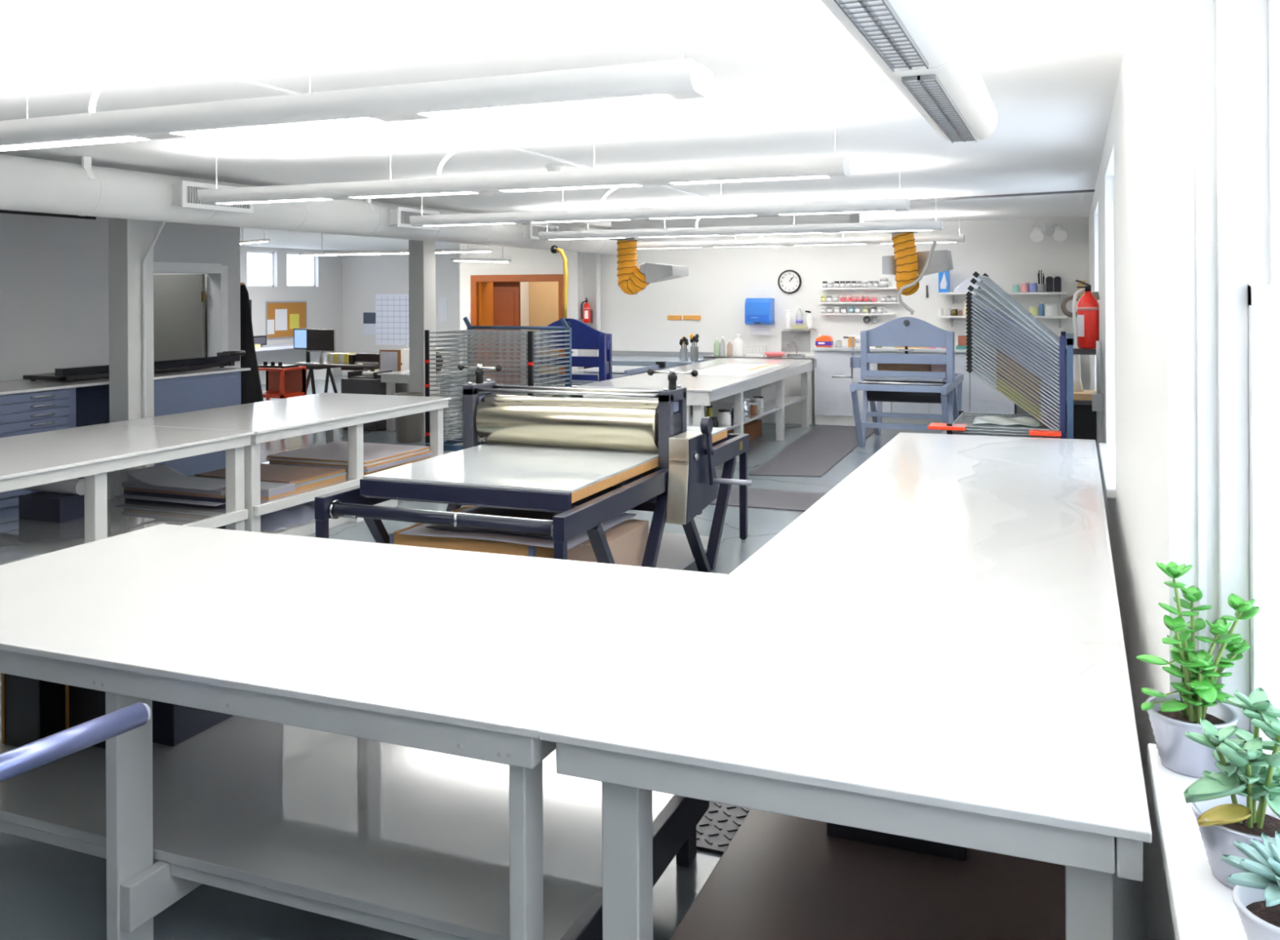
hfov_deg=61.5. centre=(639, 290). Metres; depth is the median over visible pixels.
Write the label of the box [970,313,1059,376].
wire shelf
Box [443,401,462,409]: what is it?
wire shelf
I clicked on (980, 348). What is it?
wire shelf
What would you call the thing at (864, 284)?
jar
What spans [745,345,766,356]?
dish rack
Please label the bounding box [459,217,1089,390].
wall
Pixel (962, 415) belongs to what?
wire shelf
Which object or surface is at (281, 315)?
page
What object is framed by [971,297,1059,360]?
wire shelf
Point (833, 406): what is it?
base cabinet
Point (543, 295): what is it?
wall
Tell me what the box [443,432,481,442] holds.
wire shelf
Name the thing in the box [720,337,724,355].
bottle
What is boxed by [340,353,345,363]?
ring binder
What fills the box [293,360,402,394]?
desk
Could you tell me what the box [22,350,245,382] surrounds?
tray
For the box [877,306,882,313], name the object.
jar
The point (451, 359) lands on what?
wire shelf
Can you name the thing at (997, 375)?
print
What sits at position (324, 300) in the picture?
wall
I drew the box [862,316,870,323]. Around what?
tape roll
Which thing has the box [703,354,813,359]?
countertop
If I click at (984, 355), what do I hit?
wire shelf
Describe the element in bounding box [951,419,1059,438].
wire shelf
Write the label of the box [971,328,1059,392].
wire shelf
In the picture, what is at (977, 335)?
wire shelf
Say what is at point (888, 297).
jar
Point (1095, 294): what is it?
ring
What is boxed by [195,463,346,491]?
stack
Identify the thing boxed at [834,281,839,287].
jar
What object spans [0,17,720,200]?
trim
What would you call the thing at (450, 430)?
wire shelf
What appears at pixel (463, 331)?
wire shelf
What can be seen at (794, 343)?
tap
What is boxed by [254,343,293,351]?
countertop
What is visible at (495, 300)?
door
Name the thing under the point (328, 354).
ring binder
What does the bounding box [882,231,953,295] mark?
hose
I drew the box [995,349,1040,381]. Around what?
print
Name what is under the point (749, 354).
tray
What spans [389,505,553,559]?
cardboard box
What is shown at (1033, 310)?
jar
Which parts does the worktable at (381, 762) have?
leg, leg, leg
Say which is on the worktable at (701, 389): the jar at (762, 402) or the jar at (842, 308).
the jar at (762, 402)
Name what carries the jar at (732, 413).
on the worktable at (701, 389)
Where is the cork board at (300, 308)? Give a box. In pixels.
[265,301,306,339]
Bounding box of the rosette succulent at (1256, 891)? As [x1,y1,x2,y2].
[1220,831,1279,939]
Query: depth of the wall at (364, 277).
24.14 m
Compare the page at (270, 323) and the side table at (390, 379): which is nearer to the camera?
the side table at (390, 379)
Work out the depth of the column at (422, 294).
13.90 m
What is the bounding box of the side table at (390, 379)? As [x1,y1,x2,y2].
[377,369,467,434]
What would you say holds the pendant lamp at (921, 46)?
hanging from the ceiling
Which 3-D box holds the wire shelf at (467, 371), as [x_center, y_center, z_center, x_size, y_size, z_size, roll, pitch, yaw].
[-1.514,0.875,11.695,1.274,0.012,0.834,0,0,22]
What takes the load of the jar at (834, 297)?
on the shelf at (820, 302)
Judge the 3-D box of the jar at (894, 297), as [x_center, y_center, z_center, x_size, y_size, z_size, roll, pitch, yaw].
[3.569,0.113,15.090,0.073,0.090,0.073,0,0,22]
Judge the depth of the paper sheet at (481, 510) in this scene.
6.33 m
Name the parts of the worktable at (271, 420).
leg, leg, leg, leg, leg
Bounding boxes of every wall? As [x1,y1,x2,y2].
[0,213,240,381]
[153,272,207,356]
[240,245,342,384]
[342,248,460,371]
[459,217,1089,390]
[528,281,559,373]
[1088,0,1219,939]
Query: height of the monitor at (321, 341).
0.512 m
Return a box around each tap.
[786,341,797,354]
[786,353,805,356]
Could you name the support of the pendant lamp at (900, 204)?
hanging from the ceiling
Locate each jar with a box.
[705,404,713,417]
[709,416,718,427]
[717,408,730,425]
[731,406,733,419]
[743,398,750,417]
[749,403,757,414]
[751,398,760,411]
[752,395,764,408]
[820,295,826,302]
[820,306,826,313]
[822,281,827,288]
[826,295,831,302]
[826,306,832,313]
[827,281,833,287]
[832,295,837,302]
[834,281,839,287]
[834,306,839,313]
[835,338,842,346]
[840,281,844,287]
[840,295,844,302]
[840,306,845,313]
[845,281,850,287]
[846,295,851,302]
[848,306,853,313]
[848,335,855,347]
[851,280,856,287]
[852,295,857,302]
[855,306,860,313]
[856,280,862,287]
[857,295,863,302]
[862,280,867,287]
[862,306,868,313]
[863,295,869,302]
[867,280,873,287]
[871,295,875,302]
[871,306,875,313]
[873,280,878,287]
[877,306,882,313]
[880,277,888,287]
[880,295,885,302]
[886,295,891,302]
[892,295,897,302]
[937,308,943,315]
[946,308,951,315]
[950,308,958,315]
[958,309,962,315]
[963,301,967,315]
[1012,284,1019,292]
[1021,282,1028,292]
[1028,282,1037,292]
[1028,306,1038,315]
[1037,270,1044,292]
[1039,302,1044,315]
[1044,303,1057,315]
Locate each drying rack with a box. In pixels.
[424,316,572,451]
[927,271,1074,439]
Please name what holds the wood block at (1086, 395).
on the bin at (1084, 419)
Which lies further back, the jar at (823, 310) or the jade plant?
the jar at (823, 310)
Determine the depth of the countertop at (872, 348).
14.64 m
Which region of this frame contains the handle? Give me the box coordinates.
[0,702,151,782]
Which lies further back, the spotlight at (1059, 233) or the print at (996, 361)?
the spotlight at (1059, 233)
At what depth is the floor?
3.41 m
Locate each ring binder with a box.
[327,352,337,363]
[330,352,342,363]
[333,352,343,363]
[337,353,341,363]
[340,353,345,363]
[343,353,355,363]
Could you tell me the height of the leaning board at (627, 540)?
0.373 m
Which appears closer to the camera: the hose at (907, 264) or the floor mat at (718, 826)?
the floor mat at (718, 826)
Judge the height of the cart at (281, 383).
0.830 m
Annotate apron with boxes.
[240,282,263,404]
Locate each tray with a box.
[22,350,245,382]
[257,364,298,368]
[347,369,392,378]
[355,361,378,364]
[745,353,765,356]
[953,277,981,292]
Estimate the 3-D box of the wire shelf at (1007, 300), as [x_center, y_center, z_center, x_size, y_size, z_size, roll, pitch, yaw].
[2.736,0.129,7.738,0.714,0.012,0.874,44,15,16]
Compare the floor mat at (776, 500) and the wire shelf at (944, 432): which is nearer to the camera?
the wire shelf at (944, 432)
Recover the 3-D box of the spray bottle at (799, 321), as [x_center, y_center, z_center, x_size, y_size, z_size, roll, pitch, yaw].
[2.303,0.391,15.557,0.102,0.310,0.100,0,0,22]
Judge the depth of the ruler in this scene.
13.23 m
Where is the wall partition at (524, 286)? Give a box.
[520,281,528,383]
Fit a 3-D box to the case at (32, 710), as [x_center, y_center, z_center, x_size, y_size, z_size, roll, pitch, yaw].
[-2.012,1.345,4.089,0.181,0.489,0.764,0,0,22]
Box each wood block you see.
[877,363,931,372]
[931,364,946,375]
[1073,390,1096,400]
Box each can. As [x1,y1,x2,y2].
[394,391,423,442]
[679,336,688,360]
[689,333,698,360]
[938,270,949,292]
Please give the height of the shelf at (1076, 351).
0.040 m
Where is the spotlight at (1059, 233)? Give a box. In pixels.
[1030,222,1066,241]
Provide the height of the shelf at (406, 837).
0.030 m
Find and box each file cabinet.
[0,387,75,519]
[75,371,240,479]
[341,377,403,431]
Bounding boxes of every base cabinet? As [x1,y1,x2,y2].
[813,350,892,426]
[891,351,970,425]
[969,355,1016,427]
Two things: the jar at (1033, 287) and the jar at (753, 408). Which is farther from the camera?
the jar at (1033, 287)
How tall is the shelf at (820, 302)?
0.025 m
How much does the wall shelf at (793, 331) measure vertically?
0.060 m
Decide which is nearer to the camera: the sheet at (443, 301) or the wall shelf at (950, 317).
the wall shelf at (950, 317)
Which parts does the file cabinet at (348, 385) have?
drawer, drawer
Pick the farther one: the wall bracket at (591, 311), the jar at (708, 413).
the wall bracket at (591, 311)
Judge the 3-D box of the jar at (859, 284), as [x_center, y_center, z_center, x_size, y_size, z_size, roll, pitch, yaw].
[3.113,-0.092,15.273,0.073,0.090,0.073,0,0,22]
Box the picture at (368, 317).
[363,312,375,324]
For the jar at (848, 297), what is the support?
on the shelf at (820, 302)
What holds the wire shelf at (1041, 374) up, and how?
attached to the drying rack at (998, 322)
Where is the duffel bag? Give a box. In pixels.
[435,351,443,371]
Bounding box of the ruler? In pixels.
[746,364,773,370]
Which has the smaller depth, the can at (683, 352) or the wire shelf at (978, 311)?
the wire shelf at (978, 311)
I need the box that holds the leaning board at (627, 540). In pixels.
[567,519,648,566]
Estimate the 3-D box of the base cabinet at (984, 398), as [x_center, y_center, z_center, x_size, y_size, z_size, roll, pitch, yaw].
[4.719,1.338,14.361,0.555,1.035,0.598,0,0,22]
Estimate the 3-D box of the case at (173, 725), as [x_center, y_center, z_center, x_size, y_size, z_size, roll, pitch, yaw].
[-1.603,1.343,4.032,0.181,0.489,0.564,0,0,22]
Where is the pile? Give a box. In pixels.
[189,475,295,498]
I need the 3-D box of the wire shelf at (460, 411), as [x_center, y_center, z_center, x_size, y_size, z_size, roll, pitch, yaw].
[-1.512,1.303,11.695,1.274,0.012,0.834,0,0,22]
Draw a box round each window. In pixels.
[247,251,273,287]
[286,253,315,287]
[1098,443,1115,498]
[1147,0,1279,939]
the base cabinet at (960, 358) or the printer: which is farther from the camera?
the printer
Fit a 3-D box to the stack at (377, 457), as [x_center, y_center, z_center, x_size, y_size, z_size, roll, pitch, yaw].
[-2.571,1.481,9.600,1.060,0.104,0.980,0,0,22]
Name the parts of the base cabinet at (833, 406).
door, door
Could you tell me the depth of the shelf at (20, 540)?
7.07 m
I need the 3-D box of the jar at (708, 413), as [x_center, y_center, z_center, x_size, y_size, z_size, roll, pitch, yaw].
[0.742,1.336,11.509,0.080,0.220,0.079,0,0,22]
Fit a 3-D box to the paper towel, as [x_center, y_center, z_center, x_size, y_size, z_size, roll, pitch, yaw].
[1.755,0.574,15.791,0.292,0.160,0.003,0,0,22]
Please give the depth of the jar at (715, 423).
11.24 m
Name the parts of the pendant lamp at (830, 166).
power cord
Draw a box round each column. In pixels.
[108,217,154,469]
[408,240,435,438]
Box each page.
[266,319,274,334]
[275,309,287,330]
[289,314,299,328]
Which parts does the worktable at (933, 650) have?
leg, leg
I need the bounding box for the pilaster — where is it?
[569,251,583,384]
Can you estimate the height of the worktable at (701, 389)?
0.920 m
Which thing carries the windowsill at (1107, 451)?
in the wall at (1142, 215)
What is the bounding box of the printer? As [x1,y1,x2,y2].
[355,351,379,364]
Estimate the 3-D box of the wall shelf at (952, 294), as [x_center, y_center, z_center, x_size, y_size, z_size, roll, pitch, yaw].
[4.874,0.100,14.488,1.614,0.160,0.279,0,0,22]
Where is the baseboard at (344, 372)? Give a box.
[342,370,351,375]
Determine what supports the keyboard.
on the desk at (344, 366)
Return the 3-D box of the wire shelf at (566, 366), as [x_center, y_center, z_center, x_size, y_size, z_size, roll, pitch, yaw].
[-1.514,0.828,11.695,1.274,0.012,0.834,0,0,22]
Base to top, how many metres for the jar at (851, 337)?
0.160 m
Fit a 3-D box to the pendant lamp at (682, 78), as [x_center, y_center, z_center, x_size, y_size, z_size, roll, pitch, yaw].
[-1.796,-0.756,4.021,4.270,0.360,0.210,0,0,22]
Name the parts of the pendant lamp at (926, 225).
power cord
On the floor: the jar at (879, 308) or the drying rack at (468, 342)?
the drying rack at (468, 342)
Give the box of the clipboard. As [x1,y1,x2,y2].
[379,349,407,392]
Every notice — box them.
[462,302,471,310]
[462,312,470,319]
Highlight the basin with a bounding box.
[764,351,785,356]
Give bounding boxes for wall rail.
[667,315,681,319]
[683,315,700,319]
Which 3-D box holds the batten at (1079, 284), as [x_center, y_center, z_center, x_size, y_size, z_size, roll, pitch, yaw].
[5.836,-0.030,14.219,0.097,0.212,0.059,0,0,22]
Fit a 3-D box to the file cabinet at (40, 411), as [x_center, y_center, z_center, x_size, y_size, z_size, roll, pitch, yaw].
[-5.722,1.385,8.934,0.993,1.050,1.690,0,0,22]
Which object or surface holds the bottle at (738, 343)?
on the countertop at (790, 342)
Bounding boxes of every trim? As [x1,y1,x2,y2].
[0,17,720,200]
[0,209,96,219]
[0,248,108,254]
[909,189,1094,201]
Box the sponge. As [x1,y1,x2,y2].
[791,324,805,328]
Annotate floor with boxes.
[0,374,1147,939]
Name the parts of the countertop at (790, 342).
splash panel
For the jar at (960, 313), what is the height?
0.080 m
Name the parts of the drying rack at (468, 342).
shelf stop post, frame, spring arm, post, shelf stop post, spring arm, post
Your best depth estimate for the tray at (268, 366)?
15.05 m
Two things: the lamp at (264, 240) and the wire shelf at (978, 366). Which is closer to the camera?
the wire shelf at (978, 366)
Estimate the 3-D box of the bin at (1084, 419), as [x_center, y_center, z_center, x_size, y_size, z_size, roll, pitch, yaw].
[3.513,1.357,8.560,0.265,1.010,0.540,0,0,22]
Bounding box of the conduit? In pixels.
[142,221,165,468]
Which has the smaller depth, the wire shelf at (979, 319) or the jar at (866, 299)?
the wire shelf at (979, 319)
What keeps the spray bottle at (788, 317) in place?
on the wall shelf at (793, 331)
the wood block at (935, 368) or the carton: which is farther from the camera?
the carton
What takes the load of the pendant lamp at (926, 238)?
hanging from the ceiling
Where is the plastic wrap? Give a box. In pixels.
[260,500,315,532]
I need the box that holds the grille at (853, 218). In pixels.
[849,214,859,222]
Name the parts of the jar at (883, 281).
lid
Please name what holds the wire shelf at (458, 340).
attached to the drying rack at (468, 342)
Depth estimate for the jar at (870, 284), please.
15.18 m
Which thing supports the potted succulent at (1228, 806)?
on the window at (1247, 32)
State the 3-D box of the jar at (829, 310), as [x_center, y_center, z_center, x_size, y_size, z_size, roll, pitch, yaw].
[2.721,0.278,15.432,0.073,0.090,0.073,0,0,22]
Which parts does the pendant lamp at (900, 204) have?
power cord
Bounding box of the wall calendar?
[363,312,375,334]
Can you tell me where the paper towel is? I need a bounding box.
[750,324,768,335]
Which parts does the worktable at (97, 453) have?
leg, leg, leg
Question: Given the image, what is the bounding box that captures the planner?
[375,293,408,345]
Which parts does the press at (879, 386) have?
release lever, post, guide rod, guide rod, frame, post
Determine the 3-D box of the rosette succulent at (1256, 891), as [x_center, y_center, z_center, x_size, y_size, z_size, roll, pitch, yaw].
[0.951,0.900,1.557,0.191,0.179,0.188,0,0,-28]
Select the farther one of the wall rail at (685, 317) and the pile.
the wall rail at (685, 317)
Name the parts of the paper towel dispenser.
panel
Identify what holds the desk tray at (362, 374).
on the file cabinet at (348, 385)
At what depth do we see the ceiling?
5.03 m
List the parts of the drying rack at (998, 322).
post, post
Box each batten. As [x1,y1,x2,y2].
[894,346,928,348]
[1077,280,1085,296]
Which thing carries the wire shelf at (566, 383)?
attached to the drying rack at (468, 342)
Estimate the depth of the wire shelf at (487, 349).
11.62 m
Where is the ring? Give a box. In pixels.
[1060,291,1099,317]
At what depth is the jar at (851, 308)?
15.29 m
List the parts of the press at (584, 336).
post, guide rod, frame, post, tympan rail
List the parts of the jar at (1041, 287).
glass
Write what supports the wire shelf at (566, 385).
attached to the drying rack at (468, 342)
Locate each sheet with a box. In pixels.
[125,464,225,490]
[398,504,635,550]
[425,505,574,538]
[439,297,448,321]
[675,363,787,376]
[972,415,1044,426]
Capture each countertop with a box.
[0,367,250,395]
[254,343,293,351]
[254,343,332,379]
[583,351,713,384]
[703,330,814,424]
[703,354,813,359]
[812,346,974,352]
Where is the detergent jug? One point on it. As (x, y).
(822, 340)
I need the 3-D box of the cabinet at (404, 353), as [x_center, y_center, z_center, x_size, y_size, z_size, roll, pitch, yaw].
[-3.533,1.288,17.502,0.450,1.220,0.580,0,0,22]
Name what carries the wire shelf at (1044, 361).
attached to the drying rack at (998, 322)
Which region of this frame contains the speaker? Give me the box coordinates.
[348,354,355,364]
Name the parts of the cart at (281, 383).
leg, leg, panel, leg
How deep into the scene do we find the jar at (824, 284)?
15.43 m
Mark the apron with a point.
(251, 385)
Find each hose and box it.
[550,244,568,318]
[608,237,688,294]
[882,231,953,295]
[897,240,937,315]
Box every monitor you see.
[253,335,266,346]
[293,328,322,363]
[306,328,335,364]
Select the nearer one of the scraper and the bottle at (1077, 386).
the bottle at (1077, 386)
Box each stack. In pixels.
[115,480,226,508]
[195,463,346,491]
[266,440,432,475]
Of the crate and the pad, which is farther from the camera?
the pad
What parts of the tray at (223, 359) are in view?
rail, baseboard, cutting rail, rail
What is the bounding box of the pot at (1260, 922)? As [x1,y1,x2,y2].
[1232,885,1279,939]
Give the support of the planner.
attached to the wall at (364, 277)
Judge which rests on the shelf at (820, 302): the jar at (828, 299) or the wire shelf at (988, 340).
the jar at (828, 299)
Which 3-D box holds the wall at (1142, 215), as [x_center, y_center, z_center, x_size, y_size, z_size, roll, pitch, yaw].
[2.304,0.458,4.841,0.270,2.820,20.700,0,0,22]
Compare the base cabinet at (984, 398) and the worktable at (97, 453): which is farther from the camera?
the base cabinet at (984, 398)
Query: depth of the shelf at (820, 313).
15.22 m
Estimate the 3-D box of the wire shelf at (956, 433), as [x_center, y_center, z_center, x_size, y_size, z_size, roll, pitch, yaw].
[2.658,1.021,7.772,0.714,0.012,0.874,0,0,22]
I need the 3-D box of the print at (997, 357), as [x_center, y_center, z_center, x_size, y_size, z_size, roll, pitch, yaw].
[2.686,0.557,7.600,0.286,0.210,0.595,0,0,22]
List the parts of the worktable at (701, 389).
leg, leg, leg, leg, leg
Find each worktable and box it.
[0,423,254,565]
[0,524,727,939]
[107,392,450,532]
[539,432,1151,939]
[576,358,813,462]
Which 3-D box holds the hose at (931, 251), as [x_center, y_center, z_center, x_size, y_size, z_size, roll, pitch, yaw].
[3.320,-0.151,12.893,0.465,0.886,0.044,0,0,22]
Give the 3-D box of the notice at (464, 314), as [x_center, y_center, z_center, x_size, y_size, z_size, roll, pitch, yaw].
[-2.864,0.418,17.751,0.144,0.118,0.012,0,0,22]
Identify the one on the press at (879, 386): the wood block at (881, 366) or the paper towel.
the wood block at (881, 366)
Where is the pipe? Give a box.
[595,253,600,356]
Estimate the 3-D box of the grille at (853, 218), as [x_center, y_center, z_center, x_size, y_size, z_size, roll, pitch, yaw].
[2.638,-0.884,13.220,0.120,0.100,0.020,0,0,22]
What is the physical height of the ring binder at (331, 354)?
0.140 m
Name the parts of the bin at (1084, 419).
lid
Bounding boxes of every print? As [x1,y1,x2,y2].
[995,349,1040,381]
[995,352,1040,384]
[995,360,1040,392]
[995,364,1041,396]
[995,375,1041,408]
[995,386,1041,419]
[996,356,1042,388]
[996,368,1041,399]
[996,372,1040,404]
[996,379,1041,412]
[996,383,1040,416]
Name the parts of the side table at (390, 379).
leg, leg, leg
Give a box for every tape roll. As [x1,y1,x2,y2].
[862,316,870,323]
[871,316,878,323]
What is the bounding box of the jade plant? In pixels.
[1136,561,1259,778]
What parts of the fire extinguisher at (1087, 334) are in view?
lever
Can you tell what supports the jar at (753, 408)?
on the worktable at (701, 389)
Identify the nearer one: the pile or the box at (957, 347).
the pile
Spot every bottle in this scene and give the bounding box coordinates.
[714,337,719,355]
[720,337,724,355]
[727,340,732,355]
[733,333,744,355]
[783,309,791,328]
[795,306,803,325]
[804,310,813,328]
[1073,354,1083,391]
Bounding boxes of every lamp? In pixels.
[0,0,712,151]
[197,124,850,204]
[240,228,270,244]
[298,233,493,256]
[409,186,910,226]
[450,243,511,262]
[537,194,943,239]
[636,232,964,248]
[821,0,997,142]
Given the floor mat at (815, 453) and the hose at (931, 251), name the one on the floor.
the floor mat at (815, 453)
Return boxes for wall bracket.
[586,310,592,324]
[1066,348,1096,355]
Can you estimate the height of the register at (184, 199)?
0.195 m
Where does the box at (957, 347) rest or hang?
on the countertop at (872, 348)
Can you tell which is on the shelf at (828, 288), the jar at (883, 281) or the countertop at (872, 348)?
the jar at (883, 281)
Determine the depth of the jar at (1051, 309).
14.14 m
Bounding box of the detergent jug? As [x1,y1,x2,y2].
[815,333,833,347]
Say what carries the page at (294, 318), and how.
attached to the cork board at (300, 308)
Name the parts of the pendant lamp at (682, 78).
power cord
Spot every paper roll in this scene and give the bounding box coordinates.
[20,478,84,495]
[843,335,860,342]
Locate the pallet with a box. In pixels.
[214,497,397,536]
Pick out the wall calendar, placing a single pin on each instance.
(369, 318)
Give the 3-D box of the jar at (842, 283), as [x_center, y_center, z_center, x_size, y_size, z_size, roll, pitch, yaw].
[2.892,-0.091,15.363,0.073,0.090,0.073,0,0,22]
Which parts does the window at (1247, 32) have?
sill, frame, sash, sash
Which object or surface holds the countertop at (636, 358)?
on the floor
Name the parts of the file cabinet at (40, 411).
drawer, drawer, drawer, drawer, drawer, drawer, drawer, pull, pull, pull, pull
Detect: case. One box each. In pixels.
[0,673,65,747]
[65,684,106,749]
[152,701,233,746]
[826,822,968,862]
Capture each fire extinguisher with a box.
[581,297,590,323]
[1072,280,1099,348]
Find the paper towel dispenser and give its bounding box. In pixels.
[744,297,774,335]
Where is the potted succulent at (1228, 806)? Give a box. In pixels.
[1183,687,1279,889]
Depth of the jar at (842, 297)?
15.33 m
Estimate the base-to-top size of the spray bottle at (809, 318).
0.262 m
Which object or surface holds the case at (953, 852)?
on the worktable at (933, 650)
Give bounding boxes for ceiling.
[0,0,1134,251]
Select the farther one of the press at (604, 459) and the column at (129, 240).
the column at (129, 240)
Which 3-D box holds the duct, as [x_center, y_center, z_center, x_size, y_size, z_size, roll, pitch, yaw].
[1.417,-0.835,13.896,3.750,0.215,0.400,0,0,22]
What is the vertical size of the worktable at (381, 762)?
0.900 m
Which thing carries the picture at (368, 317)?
on the wall calendar
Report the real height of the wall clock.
0.348 m
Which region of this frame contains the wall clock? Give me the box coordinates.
[777,270,801,293]
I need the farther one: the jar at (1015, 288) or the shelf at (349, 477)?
the jar at (1015, 288)
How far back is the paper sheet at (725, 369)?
13.04 m
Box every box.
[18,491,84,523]
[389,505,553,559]
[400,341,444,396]
[955,345,973,349]
[958,335,967,346]
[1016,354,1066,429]
[1092,341,1102,484]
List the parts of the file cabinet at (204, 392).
panel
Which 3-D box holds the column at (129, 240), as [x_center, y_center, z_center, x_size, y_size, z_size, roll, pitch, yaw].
[-4.577,0.594,9.689,0.230,2.620,0.290,0,0,22]
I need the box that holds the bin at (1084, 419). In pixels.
[1066,394,1097,449]
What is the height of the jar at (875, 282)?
0.090 m
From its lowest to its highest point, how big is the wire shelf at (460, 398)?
0.012 m
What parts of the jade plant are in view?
pot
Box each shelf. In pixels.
[0,497,244,565]
[0,715,674,939]
[253,457,432,511]
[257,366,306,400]
[429,329,569,334]
[429,333,569,339]
[429,338,569,343]
[429,342,569,348]
[429,346,569,353]
[429,351,569,357]
[429,355,569,362]
[429,358,569,367]
[429,363,569,371]
[429,368,569,376]
[429,375,569,385]
[430,371,569,381]
[430,379,569,390]
[430,384,569,395]
[430,388,557,396]
[440,393,569,400]
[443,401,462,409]
[443,405,462,414]
[443,410,462,418]
[443,414,462,423]
[443,418,462,427]
[443,423,462,432]
[443,427,479,437]
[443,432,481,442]
[448,397,462,405]
[670,808,1065,939]
[690,395,805,431]
[782,328,816,333]
[819,287,897,289]
[819,302,899,303]
[819,313,895,315]
[937,315,1066,328]
[938,292,1066,303]
[940,428,1066,439]
[951,412,1058,431]
[951,417,1059,437]
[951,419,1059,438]
[953,422,1045,436]
[955,414,1048,433]
[970,293,1059,357]
[970,302,1059,364]
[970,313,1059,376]
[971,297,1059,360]
[971,306,1059,368]
[971,309,1059,373]
[971,317,1059,380]
[971,320,1059,384]
[971,324,1059,388]
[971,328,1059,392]
[971,331,1059,395]
[971,334,1059,399]
[971,336,1059,404]
[971,342,1059,408]
[971,343,1059,411]
[971,349,1059,415]
[971,352,1059,419]
[971,356,1059,423]
[971,360,1059,427]
[971,364,1059,431]
[971,367,1055,430]
[973,288,1059,353]
[975,281,1059,349]
[977,275,1059,345]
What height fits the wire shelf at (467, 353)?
0.012 m
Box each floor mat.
[696,801,751,855]
[709,487,826,511]
[749,425,874,477]
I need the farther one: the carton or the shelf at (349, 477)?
the carton
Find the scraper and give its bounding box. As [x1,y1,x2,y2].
[925,285,928,297]
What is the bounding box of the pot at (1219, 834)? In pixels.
[1191,794,1279,889]
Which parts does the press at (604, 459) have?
leg, tie rod, handle knob, bed plate, handle, frame, handle knob, frame, leg, tie rod, tie rod, handle knob, handle, frame, handle knob, plate, crank arm, crank handle, maker plate, leg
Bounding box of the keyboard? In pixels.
[294,362,311,364]
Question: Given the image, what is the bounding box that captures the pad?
[254,344,260,348]
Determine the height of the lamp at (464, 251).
0.354 m
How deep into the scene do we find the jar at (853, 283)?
15.27 m
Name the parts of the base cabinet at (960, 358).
door, door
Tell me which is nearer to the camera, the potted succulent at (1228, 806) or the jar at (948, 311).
the potted succulent at (1228, 806)
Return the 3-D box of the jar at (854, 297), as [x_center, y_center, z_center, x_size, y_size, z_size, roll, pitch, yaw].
[3.050,0.115,15.299,0.073,0.090,0.073,0,0,22]
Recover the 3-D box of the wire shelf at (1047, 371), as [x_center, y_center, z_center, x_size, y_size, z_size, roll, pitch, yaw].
[2.716,0.393,7.747,0.714,0.012,0.874,38,13,18]
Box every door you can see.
[153,262,228,367]
[470,274,564,395]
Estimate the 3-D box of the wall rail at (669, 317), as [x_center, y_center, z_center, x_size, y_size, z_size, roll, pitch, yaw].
[0.525,0.408,16.379,0.220,0.066,0.024,0,0,22]
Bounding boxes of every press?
[314,364,752,573]
[508,318,666,397]
[831,316,963,447]
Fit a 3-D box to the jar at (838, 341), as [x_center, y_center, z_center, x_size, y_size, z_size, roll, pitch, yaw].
[2.796,0.735,15.133,0.090,0.110,0.089,0,0,22]
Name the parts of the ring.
arm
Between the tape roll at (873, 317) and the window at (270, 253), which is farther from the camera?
the window at (270, 253)
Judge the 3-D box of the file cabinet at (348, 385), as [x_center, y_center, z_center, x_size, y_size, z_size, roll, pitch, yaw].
[-3.704,1.549,14.894,0.580,0.700,0.645,0,0,22]
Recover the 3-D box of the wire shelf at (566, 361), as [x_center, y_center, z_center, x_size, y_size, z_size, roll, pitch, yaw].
[-1.515,0.780,11.695,1.274,0.012,0.834,0,0,22]
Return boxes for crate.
[727,419,761,440]
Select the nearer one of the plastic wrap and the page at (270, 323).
the plastic wrap
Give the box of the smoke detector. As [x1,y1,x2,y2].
[545,164,563,171]
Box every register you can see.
[170,180,253,213]
[387,206,439,230]
[521,222,559,241]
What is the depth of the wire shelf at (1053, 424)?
7.36 m
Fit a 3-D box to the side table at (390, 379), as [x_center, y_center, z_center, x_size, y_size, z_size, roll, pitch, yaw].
[-2.891,1.505,14.639,1.120,0.780,0.710,0,0,22]
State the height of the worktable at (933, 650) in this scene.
0.900 m
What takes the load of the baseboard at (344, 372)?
attached to the wall at (364, 277)
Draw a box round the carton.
[711,382,775,403]

